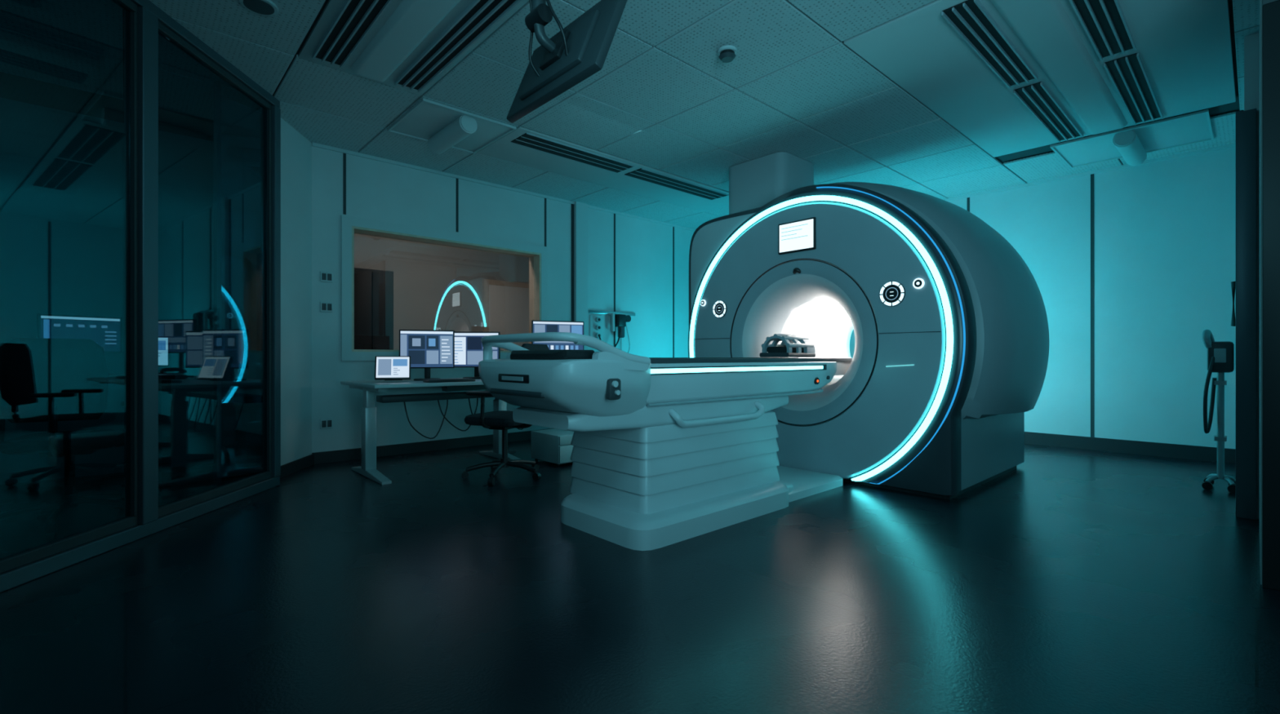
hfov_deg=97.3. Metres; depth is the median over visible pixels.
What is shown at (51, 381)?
office chair
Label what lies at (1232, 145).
trim
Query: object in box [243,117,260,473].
wall
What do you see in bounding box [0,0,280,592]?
frame
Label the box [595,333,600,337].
outlet
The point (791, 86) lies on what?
ceiling tiles
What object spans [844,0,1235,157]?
ceiling
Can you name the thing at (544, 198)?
trim
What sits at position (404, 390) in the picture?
desk
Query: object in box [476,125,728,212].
diffuser
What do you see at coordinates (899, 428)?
ring light
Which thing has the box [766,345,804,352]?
coil
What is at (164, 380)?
desk
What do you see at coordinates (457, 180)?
trim
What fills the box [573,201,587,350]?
trim
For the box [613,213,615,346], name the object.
trim
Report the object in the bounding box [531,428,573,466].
drawer pedestal
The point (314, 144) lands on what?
trim
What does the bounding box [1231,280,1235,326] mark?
handle
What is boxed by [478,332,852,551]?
table
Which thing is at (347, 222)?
window frame
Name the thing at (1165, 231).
wall
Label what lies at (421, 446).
baseboard
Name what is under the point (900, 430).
light
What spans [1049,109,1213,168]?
ceiling panel
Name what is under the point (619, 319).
panel
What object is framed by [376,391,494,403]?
cable tray
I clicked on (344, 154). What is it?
trim
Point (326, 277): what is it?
light switch
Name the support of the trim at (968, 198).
attached to the wall at (1165, 231)
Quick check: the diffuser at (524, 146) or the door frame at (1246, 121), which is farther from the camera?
the diffuser at (524, 146)
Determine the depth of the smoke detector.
3.45 m
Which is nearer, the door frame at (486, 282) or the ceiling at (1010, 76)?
the ceiling at (1010, 76)
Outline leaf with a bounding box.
[488,284,528,351]
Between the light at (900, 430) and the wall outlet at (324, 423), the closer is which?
the light at (900, 430)
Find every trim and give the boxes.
[311,142,695,231]
[342,153,346,214]
[456,178,458,231]
[544,198,546,246]
[571,204,573,321]
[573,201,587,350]
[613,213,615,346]
[672,226,674,357]
[942,142,1235,201]
[967,197,969,212]
[1090,173,1093,437]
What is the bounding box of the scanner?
[688,151,1048,499]
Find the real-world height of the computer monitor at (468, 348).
0.447 m
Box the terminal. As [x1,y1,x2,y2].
[374,355,410,380]
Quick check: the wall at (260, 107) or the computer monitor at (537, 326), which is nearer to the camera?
the wall at (260, 107)
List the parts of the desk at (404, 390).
arm, leg, leg, leg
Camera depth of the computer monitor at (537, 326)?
5.92 m
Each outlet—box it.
[320,302,333,312]
[320,418,333,429]
[595,317,600,322]
[595,324,600,330]
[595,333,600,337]
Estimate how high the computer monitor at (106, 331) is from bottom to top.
0.389 m
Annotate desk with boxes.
[108,373,175,497]
[340,377,523,484]
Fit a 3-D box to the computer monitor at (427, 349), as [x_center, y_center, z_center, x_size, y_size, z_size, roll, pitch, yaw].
[-1.896,-0.017,5.021,0.460,0.447,0.180,0,0,-18]
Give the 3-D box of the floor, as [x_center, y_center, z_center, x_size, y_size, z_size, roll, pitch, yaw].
[-0.915,1.000,3.227,12.000,0.100,11.400,0,0,-42]
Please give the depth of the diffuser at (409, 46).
3.30 m
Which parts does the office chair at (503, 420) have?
arm post, seat, backrest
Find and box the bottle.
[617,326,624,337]
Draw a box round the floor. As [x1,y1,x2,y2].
[0,440,1279,713]
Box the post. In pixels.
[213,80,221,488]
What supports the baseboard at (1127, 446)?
attached to the wall at (1165, 231)
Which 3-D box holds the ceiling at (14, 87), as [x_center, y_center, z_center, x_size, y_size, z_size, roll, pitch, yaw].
[-0.915,-1.990,3.227,12.000,0.120,11.400,0,0,-42]
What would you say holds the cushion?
on the table at (666, 451)
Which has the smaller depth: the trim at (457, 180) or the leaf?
the trim at (457, 180)
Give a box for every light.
[689,195,953,481]
[816,186,965,484]
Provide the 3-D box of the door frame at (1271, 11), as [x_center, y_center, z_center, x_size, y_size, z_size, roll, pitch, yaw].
[2.682,-0.250,2.223,0.040,2.400,0.305,0,0,-42]
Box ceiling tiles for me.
[0,0,1259,229]
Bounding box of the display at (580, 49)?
[506,0,626,123]
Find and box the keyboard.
[422,377,475,382]
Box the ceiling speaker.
[238,0,279,15]
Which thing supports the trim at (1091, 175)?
attached to the wall at (1165, 231)
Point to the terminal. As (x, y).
(386, 367)
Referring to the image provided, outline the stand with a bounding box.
[1201,329,1235,493]
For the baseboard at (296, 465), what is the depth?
4.68 m
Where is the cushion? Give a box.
[648,357,798,358]
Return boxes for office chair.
[0,337,124,534]
[461,343,549,485]
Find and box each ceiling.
[0,0,1239,164]
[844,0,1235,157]
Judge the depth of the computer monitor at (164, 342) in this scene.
4.05 m
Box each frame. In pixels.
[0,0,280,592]
[341,215,547,360]
[482,279,528,332]
[1235,108,1257,519]
[1262,0,1279,591]
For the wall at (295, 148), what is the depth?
4.71 m
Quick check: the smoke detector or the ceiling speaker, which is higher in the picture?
the ceiling speaker
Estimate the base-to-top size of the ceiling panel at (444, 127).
0.150 m
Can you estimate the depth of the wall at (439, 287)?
8.55 m
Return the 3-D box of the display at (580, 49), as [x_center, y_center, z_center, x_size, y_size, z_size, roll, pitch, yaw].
[-0.375,-1.498,2.393,0.309,0.804,0.680,0,0,-42]
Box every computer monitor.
[36,313,121,352]
[158,336,173,373]
[399,329,454,381]
[454,331,500,378]
[531,320,583,350]
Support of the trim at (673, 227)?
attached to the wall at (376, 190)
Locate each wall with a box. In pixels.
[0,97,243,484]
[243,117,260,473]
[260,106,261,472]
[280,118,311,466]
[311,146,693,453]
[354,233,528,350]
[849,146,1235,448]
[1244,0,1262,584]
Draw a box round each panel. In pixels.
[387,97,515,154]
[588,310,635,353]
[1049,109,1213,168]
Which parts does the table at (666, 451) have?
handle arm, handle arm, pod knob, pod knob, grab rail, rail, head coil, crown, docking plate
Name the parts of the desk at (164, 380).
leg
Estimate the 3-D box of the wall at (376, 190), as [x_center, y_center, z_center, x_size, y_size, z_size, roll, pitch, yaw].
[-0.672,-0.490,7.187,6.300,2.880,0.220,0,0,-42]
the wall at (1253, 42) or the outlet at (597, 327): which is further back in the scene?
the outlet at (597, 327)
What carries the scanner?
on the floor
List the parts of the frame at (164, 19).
sash, sash, sash, bottom rail, mullion, sash, sash, sash, mullion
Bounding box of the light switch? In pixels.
[320,271,333,282]
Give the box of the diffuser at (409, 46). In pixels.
[297,0,528,95]
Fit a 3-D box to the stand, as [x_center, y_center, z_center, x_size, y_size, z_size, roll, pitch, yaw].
[4.170,0.375,4.047,0.259,1.151,0.186,0,0,-42]
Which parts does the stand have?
leg, leg, leg, leg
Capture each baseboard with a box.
[280,453,314,478]
[311,428,552,464]
[1024,431,1235,463]
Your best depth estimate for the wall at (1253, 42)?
3.30 m
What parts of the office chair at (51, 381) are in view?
arm post, backrest, seat, arm post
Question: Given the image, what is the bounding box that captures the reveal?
[351,226,541,352]
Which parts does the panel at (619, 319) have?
plate, rail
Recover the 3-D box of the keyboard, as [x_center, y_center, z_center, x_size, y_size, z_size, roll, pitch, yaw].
[-1.592,0.195,4.708,0.400,0.024,0.130,0,0,-42]
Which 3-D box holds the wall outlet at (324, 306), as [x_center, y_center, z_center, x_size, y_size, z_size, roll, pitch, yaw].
[-2.818,-0.450,5.065,0.100,0.090,0.017,0,0,-42]
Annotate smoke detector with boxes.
[717,44,737,62]
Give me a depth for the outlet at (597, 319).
7.09 m
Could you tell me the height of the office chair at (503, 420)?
1.050 m
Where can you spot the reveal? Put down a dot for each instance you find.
(535, 259)
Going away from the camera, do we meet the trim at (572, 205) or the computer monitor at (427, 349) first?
the computer monitor at (427, 349)
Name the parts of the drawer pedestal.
drawer, drawer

